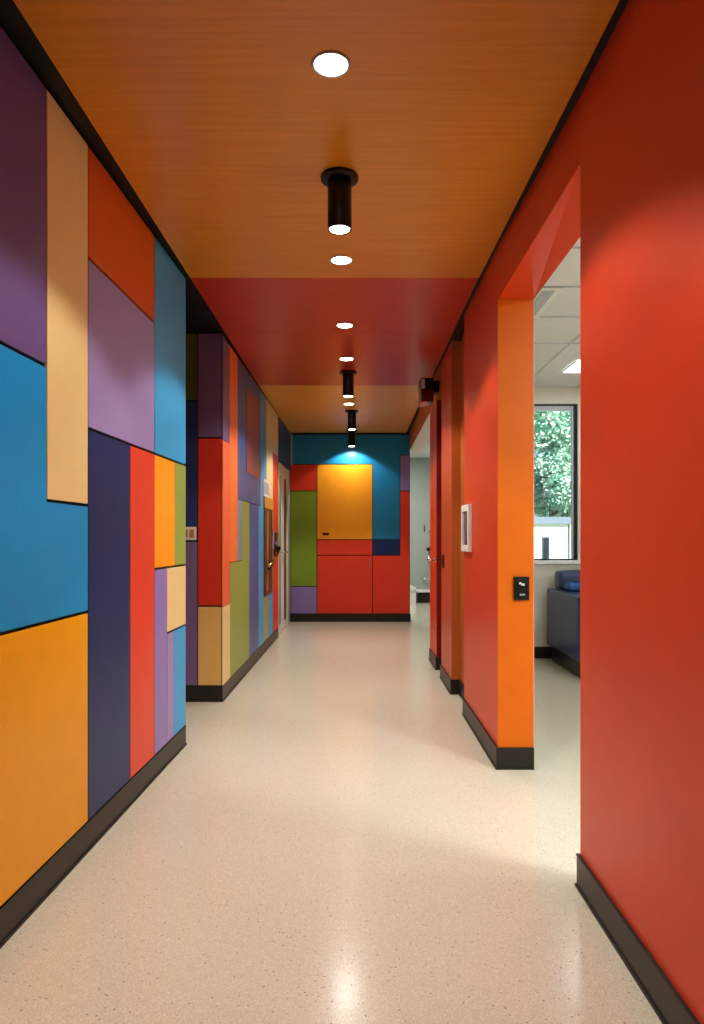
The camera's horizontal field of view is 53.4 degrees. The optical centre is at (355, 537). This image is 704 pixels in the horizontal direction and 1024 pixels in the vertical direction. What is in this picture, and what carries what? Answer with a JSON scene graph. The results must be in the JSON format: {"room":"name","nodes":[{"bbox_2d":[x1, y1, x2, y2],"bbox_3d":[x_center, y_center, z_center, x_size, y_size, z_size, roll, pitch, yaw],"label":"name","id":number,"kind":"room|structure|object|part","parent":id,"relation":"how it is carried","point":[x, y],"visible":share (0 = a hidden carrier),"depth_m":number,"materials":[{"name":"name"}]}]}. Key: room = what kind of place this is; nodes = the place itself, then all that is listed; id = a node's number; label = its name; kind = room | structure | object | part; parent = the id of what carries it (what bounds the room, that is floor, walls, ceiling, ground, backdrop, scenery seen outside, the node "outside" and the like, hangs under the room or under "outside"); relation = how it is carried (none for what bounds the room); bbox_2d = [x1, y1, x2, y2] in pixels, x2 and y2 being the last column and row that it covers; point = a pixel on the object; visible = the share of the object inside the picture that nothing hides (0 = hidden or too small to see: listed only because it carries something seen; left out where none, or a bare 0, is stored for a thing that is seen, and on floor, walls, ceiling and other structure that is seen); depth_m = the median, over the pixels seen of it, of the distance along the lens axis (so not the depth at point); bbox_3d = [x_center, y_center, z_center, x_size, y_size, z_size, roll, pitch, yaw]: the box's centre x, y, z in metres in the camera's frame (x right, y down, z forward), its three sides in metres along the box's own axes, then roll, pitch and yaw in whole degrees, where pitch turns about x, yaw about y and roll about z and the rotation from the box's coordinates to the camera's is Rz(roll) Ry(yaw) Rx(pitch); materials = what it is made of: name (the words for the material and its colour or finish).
{"room":"corridor","nodes":[
{"label":"corridor","id":0,"kind":"room"},
{"bbox_2d":[0,27,183,635],"bbox_3d":[-1.640,-0.171,0.695,1.120,2.942,7.390,0,0,0],"label":"wall","id":1,"kind":"structure","parent":0,"point":[1,343],"depth_m":2.77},
{"bbox_2d":[0,26,45,363],"bbox_3d":[-1.153,-1.125,1.466,0.012,0.994,2.124,0,0,2],"label":"wall panel","id":2,"kind":"object","parent":1,"relation":"attached to","point":[22,93],"visible":1,"depth_m":2.35,"materials":[{"name":"purple paint"}]},
{"bbox_2d":[0,613,87,905],"bbox_3d":[-1.148,0.740,1.647,0.012,0.856,2.488,0,0,2],"label":"wall panel","id":3,"kind":"object","parent":1,"relation":"attached to","point":[44,668],"visible":1,"depth_m":2.50,"materials":[{"name":"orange paint"}]},
{"bbox_2d":[0,344,87,631],"bbox_3d":[-1.148,-0.158,1.647,0.012,0.913,2.488,0,0,2],"label":"wall panel","id":4,"kind":"object","parent":1,"relation":"attached to","point":[44,544],"visible":1,"depth_m":2.41,"materials":[{"name":"blue paint"}]},
{"bbox_2d":[44,90,87,503],"bbox_3d":[-1.118,-0.882,2.713,0.012,1.480,0.356,0,0,2],"label":"wall panel","id":5,"kind":"object","parent":1,"relation":"attached to","point":[66,365],"visible":1,"depth_m":2.68,"materials":[{"name":"beige paint"}]},
{"bbox_2d":[0,725,186,948],"bbox_3d":[-1.632,1.238,0.703,1.137,0.121,7.407,0,0,0],"label":"baseboard","id":6,"kind":"structure","parent":1,"relation":"attached to","point":[14,912],"depth_m":2.79,"materials":[{"name":"rubber"}]},
{"bbox_2d":[86,430,129,819],"bbox_3d":[-1.107,0.360,3.143,0.012,1.616,0.490,0,0,2],"label":"wall panel","id":7,"kind":"object","parent":1,"relation":"attached to","point":[108,612],"visible":0.87,"depth_m":3.12,"materials":[{"name":"blue paint"}]},
{"bbox_2d":[88,260,153,451],"bbox_3d":[-1.101,-0.807,3.331,0.012,0.692,0.865,0,0,2],"label":"wall panel","id":8,"kind":"object","parent":1,"relation":"attached to","point":[120,335],"visible":0.87,"depth_m":3.24,"materials":[{"name":"purple paint"}]},
{"bbox_2d":[88,147,153,320],"bbox_3d":[-1.101,-1.394,3.331,0.012,0.456,0.865,0,0,2],"label":"wall panel","id":9,"kind":"object","parent":1,"relation":"attached to","point":[120,244],"visible":0.87,"depth_m":3.24,"materials":[{"name":"orange paint"}]},
{"bbox_2d":[130,446,153,778],"bbox_3d":[-1.095,0.360,3.580,0.012,1.616,0.368,0,0,2],"label":"wall panel","id":10,"kind":"object","parent":1,"relation":"attached to","point":[141,462],"visible":1,"depth_m":3.54,"materials":[{"name":"red paint"}]},
{"bbox_2d":[154,569,166,754],"bbox_3d":[-1.086,0.671,3.881,0.012,0.993,0.219,0,0,2],"label":"wall panel","id":11,"kind":"object","parent":1,"relation":"attached to","point":[160,576],"visible":0.84,"depth_m":3.87,"materials":[{"name":"paint"}]},
{"bbox_2d":[154,455,174,567],"bbox_3d":[-1.084,-0.143,3.958,0.012,0.610,0.374,0,0,2],"label":"wall panel","id":12,"kind":"object","parent":1,"relation":"attached to","point":[164,469],"visible":0.84,"depth_m":3.94,"materials":[{"name":"orange paint"}]},
{"bbox_2d":[153,237,185,463],"bbox_3d":[-1.081,-1.041,4.078,0.012,1.160,0.613,0,0,2],"label":"wall panel","id":13,"kind":"object","parent":1,"relation":"attached to","point":[169,321],"visible":0.91,"depth_m":4.04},
{"bbox_2d":[167,631,173,741],"bbox_3d":[-1.081,0.859,4.061,0.012,0.617,0.127,0,0,2],"label":"wall panel","id":14,"kind":"object","parent":1,"relation":"attached to","point":[170,636],"visible":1,"depth_m":4.06,"materials":[{"name":"purple paint"}]},
{"bbox_2d":[166,566,185,631],"bbox_3d":[-1.078,0.356,4.191,0.012,0.363,0.387,0,0,2],"label":"wall panel","id":15,"kind":"object","parent":1,"relation":"attached to","point":[176,576],"visible":1,"depth_m":4.18,"materials":[{"name":"beige paint"}]},
{"bbox_2d":[174,626,185,734],"bbox_3d":[-1.076,0.859,4.258,0.012,0.617,0.252,0,0,2],"label":"wall panel","id":16,"kind":"object","parent":1,"relation":"attached to","point":[180,633],"visible":1,"depth_m":4.25,"materials":[{"name":"laminate"}]},
{"bbox_2d":[175,463,185,564],"bbox_3d":[-1.076,-0.143,4.269,0.012,0.610,0.231,0,0,2],"label":"wall panel","id":17,"kind":"object","parent":1,"relation":"attached to","point":[180,470],"visible":1,"depth_m":4.27,"materials":[{"name":"green paint"}]},
{"bbox_2d":[186,331,289,685],"bbox_3d":[-1.686,-0.171,8.214,1.327,2.942,5.300,0,0,0],"label":"wall","id":18,"kind":"structure","parent":0,"point":[187,332],"depth_m":5.56,"materials":[{"name":"paint"}]},
{"bbox_2d":[184,542,196,684],"bbox_3d":[-1.718,0.599,5.556,0.916,1.137,0.012,0,0,0],"label":"wall panel","id":19,"kind":"object","parent":18,"relation":"attached to","point":[191,547],"visible":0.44,"depth_m":5.55,"materials":[{"name":"paint"}]},
{"bbox_2d":[184,402,196,539],"bbox_3d":[-1.718,-0.532,5.556,0.916,1.100,0.012,0,0,0],"label":"wall panel","id":20,"kind":"object","parent":18,"relation":"attached to","point":[191,407],"visible":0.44,"depth_m":5.55,"materials":[{"name":"paint"}]},
{"bbox_2d":[186,527,195,539],"bbox_3d":[-1.325,-0.036,5.543,0.120,0.103,0.014,0,0,0],"label":"light switch","id":21,"kind":"object","parent":20,"relation":"attached to","point":[190,531],"visible":0.69,"depth_m":5.54,"materials":[{"name":"white plastic"}]},
{"bbox_2d":[186,334,196,399],"bbox_3d":[-1.718,-1.359,5.556,0.916,0.526,0.012,0,0,0],"label":"wall panel","id":22,"kind":"object","parent":18,"relation":"attached to","point":[191,339],"visible":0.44,"depth_m":5.55,"materials":[{"name":"paint"}]},
{"bbox_2d":[198,439,220,604],"bbox_3d":[-1.162,-0.127,5.556,0.180,1.322,0.012,0,0,0],"label":"wall panel","id":23,"kind":"object","parent":18,"relation":"attached to","point":[209,450],"visible":1,"depth_m":5.55,"materials":[{"name":"paint"}]},
{"bbox_2d":[198,334,220,436],"bbox_3d":[-1.162,-1.211,5.556,0.180,0.820,0.012,0,0,0],"label":"wall panel","id":24,"kind":"object","parent":18,"relation":"attached to","point":[209,345],"visible":1,"depth_m":5.55,"materials":[{"name":"paint"}]},
{"bbox_2d":[198,607,220,684],"bbox_3d":[-1.162,0.857,5.556,0.180,0.620,0.012,0,0,0],"label":"wall panel","id":25,"kind":"object","parent":18,"relation":"attached to","point":[209,618],"visible":1,"depth_m":5.55,"materials":[{"name":"beige paint"}]},
{"bbox_2d":[222,336,228,442],"bbox_3d":[-1.059,-1.195,5.688,0.012,0.817,0.265,0,0,0],"label":"wall panel","id":26,"kind":"object","parent":18,"relation":"attached to","point":[225,346],"visible":0.99,"depth_m":5.65,"materials":[{"name":"paint"}]},
{"bbox_2d":[222,604,229,684],"bbox_3d":[-1.059,0.860,5.701,0.012,0.619,0.292,0,0,0],"label":"wall panel","id":27,"kind":"object","parent":18,"relation":"attached to","point":[226,609],"visible":0.96,"depth_m":5.65,"materials":[{"name":"beige paint"}]},
{"bbox_2d":[222,440,229,605],"bbox_3d":[-1.059,-0.118,5.692,0.012,1.321,0.274,0,0,0],"label":"wall panel","id":28,"kind":"object","parent":18,"relation":"attached to","point":[225,446],"visible":1,"depth_m":5.65,"materials":[{"name":"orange paint"}]},
{"bbox_2d":[186,628,277,701],"bbox_3d":[-1.610,1.238,7.374,1.180,0.121,3.652,0,0,0],"label":"baseboard","id":29,"kind":"structure","parent":18,"relation":"attached to","point":[193,693],"depth_m":5.75,"materials":[{"name":"rubber"}]},
{"bbox_2d":[228,346,237,561],"bbox_3d":[-1.056,-0.701,6.021,0.012,1.807,0.369,0,0,0],"label":"wall panel","id":30,"kind":"object","parent":18,"relation":"attached to","point":[233,359],"visible":0.8,"depth_m":6.00,"materials":[{"name":"paint"}]},
{"bbox_2d":[229,501,248,677],"bbox_3d":[-1.053,0.414,6.350,0.012,1.512,0.991,0,0,0],"label":"wall panel","id":31,"kind":"object","parent":18,"relation":"attached to","point":[239,570],"visible":0.83,"depth_m":6.40,"materials":[{"name":"green paint"}]},
{"bbox_2d":[238,500,241,560],"bbox_3d":[-1.054,-0.070,6.312,0.012,0.545,0.200,0,0,0],"label":"wall panel","id":32,"kind":"object","parent":18,"relation":"attached to","point":[239,501],"visible":0.8,"depth_m":6.29,"materials":[{"name":"blue paint"}]},
{"bbox_2d":[238,358,259,505],"bbox_3d":[-1.048,-0.977,6.904,0.012,1.254,1.382,0,0,0],"label":"wall panel","id":33,"kind":"object","parent":18,"relation":"attached to","point":[248,484],"visible":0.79,"depth_m":6.56,"materials":[{"name":"paint"}]},
{"bbox_2d":[246,387,258,477],"bbox_3d":[-1.039,-1.038,7.055,0.004,0.808,0.786,0,0,0],"label":"wall panel","id":34,"kind":"object","parent":33,"relation":"attached to","point":[252,405],"visible":1,"depth_m":7.01,"materials":[{"name":"paint"}]},
{"bbox_2d":[249,503,258,656],"bbox_3d":[-1.046,0.414,7.157,0.012,1.512,0.610,0,0,0],"label":"wall panel","id":35,"kind":"object","parent":18,"relation":"attached to","point":[253,509],"visible":1,"depth_m":7.11,"materials":[{"name":"paint"}]},
{"bbox_2d":[259,390,265,646],"bbox_3d":[-1.041,-0.217,7.771,0.012,2.774,0.603,0,0,0],"label":"wall panel","id":36,"kind":"object","parent":18,"relation":"attached to","point":[262,397],"visible":0.82,"depth_m":7.67,"materials":[{"name":"teal paint"}]},
{"bbox_2d":[264,496,272,596],"bbox_3d":[-1.025,0.094,8.213,0.012,1.125,0.751,0,0,0],"label":"notice board","id":37,"kind":"object","parent":36,"relation":"attached to","point":[268,503],"visible":1,"depth_m":8.21,"materials":[{"name":"brown wood"}]},
{"bbox_3d":[-1.023,0.631,8.203,0.005,0.050,0.629,0,0,0],"label":"rail","id":38,"kind":"part","parent":37,"relation":"part of","materials":[{"name":"brown wood"}]},
{"bbox_3d":[-1.028,0.094,8.213,0.005,1.125,0.751,0,0,0],"label":"panel","id":39,"kind":"part","parent":37,"relation":"part of","materials":[{"name":"brown wood"}]},
{"bbox_2d":[264,595,267,640],"bbox_3d":[-1.039,0.897,8.037,0.012,0.546,0.328,0,0,0],"label":"wall panel","id":40,"kind":"object","parent":18,"relation":"attached to","point":[266,596],"visible":0.74,"depth_m":7.99,"materials":[{"name":"green paint"}]},
{"bbox_2d":[268,592,272,636],"bbox_3d":[-1.036,0.910,8.426,0.012,0.519,0.435,0,0,0],"label":"wall panel","id":41,"kind":"object","parent":18,"relation":"attached to","point":[270,596],"visible":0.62,"depth_m":8.43,"materials":[{"name":"teal paint"}]},
{"bbox_2d":[266,399,277,499],"bbox_3d":[-1.034,-0.977,8.634,0.012,1.254,1.110,0,0,0],"label":"wall panel","id":42,"kind":"object","parent":18,"relation":"attached to","point":[271,416],"visible":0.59,"depth_m":8.43,"materials":[{"name":"beige paint"}]},
{"bbox_2d":[263,479,269,497],"bbox_3d":[-1.029,-0.565,8.066,0.006,0.200,0.489,0,0,0],"label":"notice","id":43,"kind":"object","parent":42,"relation":"attached to","point":[266,484],"visible":0.98,"depth_m":8.03,"materials":[{"name":"paper"}]},
{"bbox_2d":[273,453,277,631],"bbox_3d":[-1.031,0.055,8.923,0.012,2.230,0.546,0,0,0],"label":"wall panel","id":44,"kind":"object","parent":18,"relation":"attached to","point":[275,458],"visible":0.74,"depth_m":8.92,"materials":[{"name":"red paint"}]},
{"bbox_2d":[268,531,280,569],"bbox_3d":[-0.991,0.138,8.523,0.072,0.456,1.091,0,0,0],"label":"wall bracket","id":45,"kind":"object","parent":44,"relation":"attached to","point":[276,548],"visible":1,"depth_m":8.68,"materials":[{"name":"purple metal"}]},
{"bbox_3d":[-1.015,0.055,8.914,0.019,0.250,0.310,0,0,0],"label":"slotted plate","id":46,"kind":"part","parent":45,"relation":"part of","materials":[{"name":"black metal"}]},
{"bbox_2d":[291,434,291,465],"bbox_3d":[-1.004,-1.365,10.822,0.038,0.490,0.045,0,0,0],"label":"trim","id":47,"kind":"structure","parent":18,"relation":"attached to","point":[291,434],"depth_m":10.80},
{"bbox_2d":[0,0,628,457],"bbox_3d":[1.675,-1.680,5.650,8.150,0.100,17.700,0,0,0],"label":"ceiling","id":48,"kind":"structure","parent":0,"point":[217,115],"depth_m":2.95,"materials":[{"name":"orange wood"}]},
{"bbox_2d":[311,51,350,77],"bbox_3d":[-0.086,-1.627,2.407,0.136,0.006,0.136,0,0,0],"label":"recessed light","id":49,"kind":"object","parent":48,"relation":"in","point":[328,64],"visible":1,"depth_m":2.40,"materials":[{"name":"beige"}]},
{"bbox_2d":[321,167,357,234],"bbox_3d":[-0.074,-1.508,3.156,0.170,0.242,0.170,0,0,0],"label":"spotlight","id":50,"kind":"object","parent":48,"relation":"attached to","point":[339,181],"visible":1,"depth_m":3.11,"materials":[{"name":"black metal"}]},
{"bbox_3d":[-0.074,-1.620,3.156,0.170,0.018,0.170,0,0,0],"label":"mounting plate","id":51,"kind":"part","parent":50,"relation":"part of","materials":[{"name":"black metal"}]},
{"bbox_2d":[330,255,352,264],"bbox_3d":[-0.086,-1.627,4.100,0.136,0.006,0.136,0,0,0],"label":"recessed light","id":52,"kind":"object","parent":48,"relation":"in","point":[339,259],"visible":1,"depth_m":4.10,"materials":[{"name":"beige"}]},
{"bbox_2d":[336,323,353,327],"bbox_3d":[-0.086,-1.627,5.360,0.136,0.006,0.136,0,0,0],"label":"recessed light","id":53,"kind":"object","parent":48,"relation":"in","point":[339,325],"visible":1,"depth_m":5.35,"materials":[{"name":"beige"}]},
{"bbox_2d":[339,357,353,360],"bbox_3d":[-0.086,-1.627,6.360,0.136,0.006,0.136,0,0,0],"label":"recessed light","id":54,"kind":"object","parent":48,"relation":"in","point":[341,358],"visible":1,"depth_m":6.35,"materials":[{"name":"beige"}]},
{"bbox_2d":[340,370,356,397],"bbox_3d":[-0.076,-1.508,6.870,0.170,0.242,0.170,0,0,0],"label":"spotlight","id":55,"kind":"object","parent":48,"relation":"attached to","point":[348,375],"visible":1,"depth_m":6.82,"materials":[{"name":"black metal"}]},
{"bbox_3d":[-0.076,-1.620,6.870,0.170,0.018,0.170,0,0,0],"label":"mounting plate","id":56,"kind":"part","parent":55,"relation":"part of","materials":[{"name":"black metal"}]},
{"bbox_2d":[345,410,357,429],"bbox_3d":[-0.053,-1.508,8.970,0.170,0.242,0.170,0,0,0],"label":"spotlight","id":57,"kind":"object","parent":48,"relation":"attached to","point":[351,413],"visible":1,"depth_m":8.92,"materials":[{"name":"black metal"}]},
{"bbox_2d":[346,430,356,446],"bbox_3d":[-0.066,-1.508,10.600,0.170,0.242,0.170,0,0,0],"label":"spotlight","id":58,"kind":"object","parent":48,"relation":"attached to","point":[351,433],"visible":0.97,"depth_m":10.55,"materials":[{"name":"black metal"}]},
{"bbox_2d":[534,288,561,318],"bbox_3d":[1.272,-1.623,4.860,0.145,0.009,0.600,0,0,0],"label":"ceiling vent","id":59,"kind":"object","parent":48,"relation":"in","point":[545,297],"visible":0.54,"depth_m":4.75,"materials":[{"name":"metal"}]},
{"bbox_2d":[534,246,579,387],"bbox_3d":[3.302,-1.631,3.264,4.594,0.008,8.629,0,0,0],"label":"grid","id":60,"kind":"object","parent":48,"relation":"attached to","point":[573,247],"visible":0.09,"depth_m":5.17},
{"bbox_2d":[561,361,579,372],"bbox_3d":[2.305,-1.623,6.650,0.590,0.007,0.460,0,0,0],"label":"ceiling light panel","id":61,"kind":"object","parent":60,"relation":"attached to","point":[574,367],"visible":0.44,"depth_m":6.71,"materials":[{"name":"white"}]},
{"bbox_2d":[0,601,661,1023],"bbox_3d":[1.500,1.360,5.850,9.400,0.120,18.100,0,0,0],"label":"floor","id":62,"kind":"structure","parent":0,"point":[331,839],"depth_m":2.70,"materials":[{"name":"stone"}]},
{"bbox_2d":[410,585,416,602],"bbox_3d":[1.125,1.114,14.050,0.150,0.368,0.340,0,0,0],"label":"bin","id":63,"kind":"object","parent":62,"relation":"on","point":[413,589],"visible":0.64,"depth_m":13.90,"materials":[{"name":"paint"}]},
{"bbox_2d":[416,589,429,602],"bbox_3d":[1.474,1.177,14.180,0.548,0.243,0.420,0,0,0],"label":"bench","id":64,"kind":"object","parent":62,"relation":"on","point":[423,595],"visible":0.45,"depth_m":14.00,"materials":[{"name":"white paint"}]},
{"bbox_2d":[547,570,579,677],"bbox_3d":[3.031,0.815,6.900,2.018,0.967,1.080,0,0,0],"label":"sofa","id":65,"kind":"object","parent":62,"relation":"on","point":[563,606],"visible":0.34,"depth_m":6.89,"materials":[{"name":"fabric"}]},
{"bbox_3d":[2.126,0.833,6.900,0.208,0.595,1.080,0,0,0],"label":"armrest","id":66,"kind":"part","parent":65,"relation":"part of","materials":[{"name":"fabric"}]},
{"bbox_2d":[555,570,579,588],"bbox_3d":[2.567,0.436,7.310,0.945,0.211,0.220,0,0,0],"label":"cushion","id":67,"kind":"object","parent":65,"relation":"on","point":[562,576],"depth_m":7.21,"materials":[{"name":"fabric"}]},
{"bbox_2d":[563,582,579,590],"bbox_3d":[2.333,0.490,7.062,0.435,0.080,0.205,0,0,0],"label":"pillow","id":68,"kind":"object","parent":65,"relation":"on","point":[570,586],"visible":0.44,"depth_m":6.97,"materials":[{"name":"fabric"}]},
{"bbox_2d":[290,432,409,613],"bbox_3d":[-0.231,-0.171,10.932,2.138,2.942,0.136,0,0,0],"label":"wall","id":69,"kind":"structure","parent":0,"point":[406,433],"depth_m":10.86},
{"bbox_2d":[291,491,316,585],"bbox_3d":[-0.813,0.011,10.856,0.404,1.467,0.012,0,0,0],"label":"wall panel","id":70,"kind":"object","parent":69,"relation":"attached to","point":[303,503],"visible":1,"depth_m":10.85,"materials":[{"name":"paint"}]},
{"bbox_2d":[291,587,316,612],"bbox_3d":[-0.813,0.963,10.856,0.404,0.409,0.012,0,0,0],"label":"wall panel","id":71,"kind":"object","parent":69,"relation":"attached to","point":[303,599],"visible":1,"depth_m":10.85,"materials":[{"name":"paint"}]},
{"bbox_2d":[291,465,316,490],"bbox_3d":[-0.813,-0.937,10.856,0.404,0.400,0.012,0,0,0],"label":"wall panel","id":72,"kind":"object","parent":69,"relation":"attached to","point":[303,477],"visible":1,"depth_m":10.85,"materials":[{"name":"paint"}]},
{"bbox_2d":[317,465,371,538],"bbox_3d":[-0.175,-0.559,10.848,0.849,1.155,0.028,0,0,0],"label":"wall panel","id":73,"kind":"object","parent":69,"relation":"attached to","point":[344,492],"visible":1,"depth_m":10.85,"materials":[{"name":"paint"}]},
{"bbox_2d":[317,556,371,612],"bbox_3d":[-0.175,0.721,10.851,0.849,0.892,0.022,0,0,0],"label":"wall panel","id":74,"kind":"object","parent":69,"relation":"attached to","point":[344,583],"visible":1,"depth_m":10.85,"materials":[{"name":"paint"}]},
{"bbox_2d":[317,540,371,554],"bbox_3d":[-0.175,0.147,10.856,0.849,0.230,0.012,0,0,0],"label":"wall panel","id":75,"kind":"object","parent":69,"relation":"attached to","point":[324,547],"visible":1,"depth_m":10.85,"materials":[{"name":"paint"}]},
{"bbox_2d":[292,435,408,538],"bbox_3d":[-0.093,-0.792,10.856,1.844,1.619,0.012,0,0,0],"label":"wall panel","id":76,"kind":"object","parent":69,"relation":"attached to","point":[384,452],"visible":0.98,"depth_m":10.85,"materials":[{"name":"paint"}]},
{"bbox_2d":[290,613,410,621],"bbox_3d":[-0.084,1.238,10.924,1.878,0.121,0.152,0,0,0],"label":"baseboard","id":77,"kind":"structure","parent":69,"relation":"attached to","point":[293,617],"depth_m":10.85,"materials":[{"name":"rubber"}]},
{"bbox_2d":[373,540,399,554],"bbox_3d":[0.469,0.147,10.856,0.415,0.230,0.012,0,0,0],"label":"wall panel","id":78,"kind":"object","parent":69,"relation":"attached to","point":[380,547],"visible":1,"depth_m":10.85,"materials":[{"name":"blue paint"}]},
{"bbox_2d":[373,491,408,612],"bbox_3d":[0.545,0.222,10.856,0.567,1.889,0.012,0,0,0],"label":"wall panel","id":79,"kind":"object","parent":69,"relation":"attached to","point":[390,573],"visible":1,"depth_m":10.85,"materials":[{"name":"paint"}]},
{"bbox_2d":[400,455,408,490],"bbox_3d":[0.759,-1.009,10.856,0.140,0.545,0.012,0,0,0],"label":"wall panel","id":80,"kind":"object","parent":69,"relation":"attached to","point":[404,459],"visible":1,"depth_m":10.85,"materials":[{"name":"paint"}]},
{"bbox_2d":[410,458,429,600],"bbox_3d":[0.650,-0.200,14.475,2.500,3.000,0.150,0,0,0],"label":"wall","id":81,"kind":"structure","parent":0,"point":[419,467],"depth_m":14.40,"materials":[{"name":"paint"}]},
{"bbox_2d":[421,547,429,578],"bbox_3d":[1.514,0.519,14.311,0.372,0.657,0.110,0,0,12],"label":"grab rail","id":82,"kind":"object","parent":81,"relation":"attached to","point":[428,548],"visible":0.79,"depth_m":14.30,"materials":[{"name":"silver metal"}]},
{"bbox_2d":[460,335,463,683],"bbox_3d":[0.934,-0.171,5.490,0.132,2.942,0.680,0,0,0],"label":"wall","id":83,"kind":"structure","parent":0,"point":[462,338],"depth_m":5.76,"materials":[{"name":"paint"}]},
{"bbox_2d":[409,0,703,1023],"bbox_3d":[0.897,-0.171,3.932,0.207,2.942,13.864,0,0,0],"label":"wall","id":84,"kind":"structure","parent":0,"point":[642,102],"depth_m":2.22,"materials":[{"name":"paint"}]},
{"bbox_2d":[418,378,438,406],"bbox_3d":[0.701,-1.395,6.716,0.185,0.234,0.248,0,0,0],"label":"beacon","id":85,"kind":"object","parent":84,"relation":"attached to","point":[427,387],"visible":1,"depth_m":6.61,"materials":[{"name":"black plastic"}]},
{"bbox_3d":[0.631,-1.455,6.596,0.037,0.090,0.008,0,0,0],"label":"plate","id":86,"kind":"part","parent":85,"relation":"part of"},
{"bbox_3d":[0.765,-1.445,6.730,0.057,0.110,0.140,0,0,0],"label":"mounting arm","id":87,"kind":"part","parent":85,"relation":"part of","materials":[{"name":"black metal"}]},
{"bbox_2d":[428,648,440,669],"bbox_3d":[0.888,1.238,7.200,0.223,0.121,0.633,0,0,0],"label":"baseboard","id":88,"kind":"structure","parent":84,"relation":"attached to","point":[435,662],"depth_m":6.99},
{"bbox_2d":[441,554,443,567],"bbox_3d":[0.788,0.210,6.360,0.019,0.120,0.120,0,0,0],"label":"lock plate","id":89,"kind":"object","parent":84,"relation":"attached to","point":[442,558],"visible":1,"depth_m":6.34,"materials":[{"name":"black metal"}]},
{"bbox_2d":[461,504,471,551],"bbox_3d":[0.783,-0.070,4.968,0.024,0.330,0.315,0,0,0],"label":"framed plaque","id":90,"kind":"object","parent":84,"relation":"attached to","point":[466,510],"visible":1,"depth_m":4.93,"materials":[{"name":"white paint"}]},
{"bbox_2d":[439,664,533,769],"bbox_3d":[0.889,1.238,5.225,0.222,0.121,2.603,0,0,0],"label":"baseboard","id":91,"kind":"structure","parent":84,"relation":"attached to","point":[501,758],"depth_m":4.10,"materials":[{"name":"rubber"}]},
{"bbox_2d":[514,577,528,599],"bbox_3d":[0.930,0.283,3.929,0.086,0.132,0.020,0,0,0],"label":"wall switch","id":92,"kind":"object","parent":84,"relation":"attached to","point":[521,584],"visible":1,"depth_m":3.93,"materials":[{"name":"black plastic"}]},
{"bbox_2d":[534,564,579,646],"bbox_3d":[3.306,0.785,7.650,4.588,1.030,0.140,0,0,0],"label":"wall","id":93,"kind":"structure","parent":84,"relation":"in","point":[544,574],"depth_m":7.58,"materials":[{"name":"paint"}]},
{"bbox_2d":[534,647,551,657],"bbox_3d":[3.311,1.238,7.572,4.558,0.123,0.016,0,0,0],"label":"baseboard","id":94,"kind":"structure","parent":93,"relation":"attached to","point":[539,652],"depth_m":7.56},
{"bbox_2d":[534,404,579,563],"bbox_3d":[2.132,-0.587,7.632,0.605,1.737,0.174,0,0,0],"label":"window","id":95,"kind":"structure","parent":93,"relation":"attached to","point":[537,407],"depth_m":7.62,"materials":[{"name":"black metal"}]},
{"bbox_3d":[2.132,0.261,7.632,0.605,0.042,0.174,0,0,0],"label":"sill","id":96,"kind":"part","parent":95,"relation":"part of","materials":[{"name":"white paint"}]},
{"bbox_2d":[534,387,579,403],"bbox_3d":[3.306,-1.548,7.650,4.588,0.187,0.140,0,0,0],"label":"wall","id":97,"kind":"structure","parent":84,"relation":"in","point":[542,395],"depth_m":7.58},
{"bbox_2d":[575,853,699,1023],"bbox_3d":[0.909,1.238,-0.191,0.182,0.121,5.618,0,0,0],"label":"baseboard","id":98,"kind":"structure","parent":84,"relation":"attached to","point":[666,1002],"depth_m":2.08,"materials":[{"name":"rubber"}]},
{"bbox_2d":[577,404,579,559],"bbox_3d":[4.003,-0.593,7.650,3.195,1.725,0.140,0,0,0],"label":"wall","id":99,"kind":"structure","parent":0,"point":[578,405],"depth_m":7.58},
{"bbox_3d":[-1.112,-1.326,9.835,0.170,0.632,1.230,0,0,0],"label":"wall","id":100,"kind":"structure","parent":0,"visible":0},
{"bbox_2d":[278,462,287,635],"bbox_3d":[-1.073,0.146,9.835,0.228,2.304,1.220,0,0,0],"label":"door","id":101,"kind":"structure","parent":100,"relation":"in","point":[282,471],"depth_m":9.84,"materials":[{"name":"white paint"}]},
{"bbox_2d":[278,417,290,470],"bbox_3d":[-1.022,-1.319,10.007,0.012,0.570,1.620,0,0,0],"label":"wall panel","id":102,"kind":"object","parent":100,"relation":"attached to","point":[284,437],"visible":1,"depth_m":9.95,"materials":[{"name":"blue paint"}]},
{"label":"outside","id":103,"kind":"structure","parent":0,"visible":0},
{"bbox_3d":[20.950,2.450,33.940,38.100,0.300,52.120,0,0,0],"label":"ground","id":104,"kind":"structure","parent":103,"visible":0},
{"bbox_2d":[534,428,560,516],"bbox_3d":[12.626,-5.713,42.616,8.283,16.026,7.751,0,0,35],"label":"leafy tree","id":105,"kind":"object","parent":104,"relation":"on","point":[535,451],"visible":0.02,"depth_m":42.26,"materials":[{"name":"green plant"}]},
{"bbox_3d":[12.626,-6.991,42.616,8.283,13.469,7.751,0,0,35],"label":"crown","id":106,"kind":"part","parent":105,"relation":"part of","materials":[{"name":"green plant"}]},
{"bbox_2d":[534,411,570,516],"bbox_3d":[7.536,-2.001,26.644,4.024,8.603,3.348,0,0,0],"label":"leafy tree","id":107,"kind":"object","parent":104,"relation":"on","point":[552,476],"visible":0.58,"depth_m":26.06,"materials":[{"name":"green plant"}]},
{"bbox_2d":[534,517,570,558],"bbox_3d":[4.375,0.835,23.150,4.950,2.929,4.500,0,0,0],"label":"house","id":108,"kind":"structure","parent":104,"relation":"on","point":[552,535],"depth_m":21.00,"materials":[{"name":"white paint"}]},
{"bbox_3d":[5.690,0.375,20.950,0.160,0.750,0.019,0,0,0],"label":"pane","id":109,"kind":"part","parent":108,"relation":"part of","materials":[{"name":"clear glass"}]},
{"bbox_3d":[6.510,0.940,21.035,0.220,2.719,0.230,0,0,0],"label":"corner post","id":110,"kind":"part","parent":108,"relation":"part of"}
]}

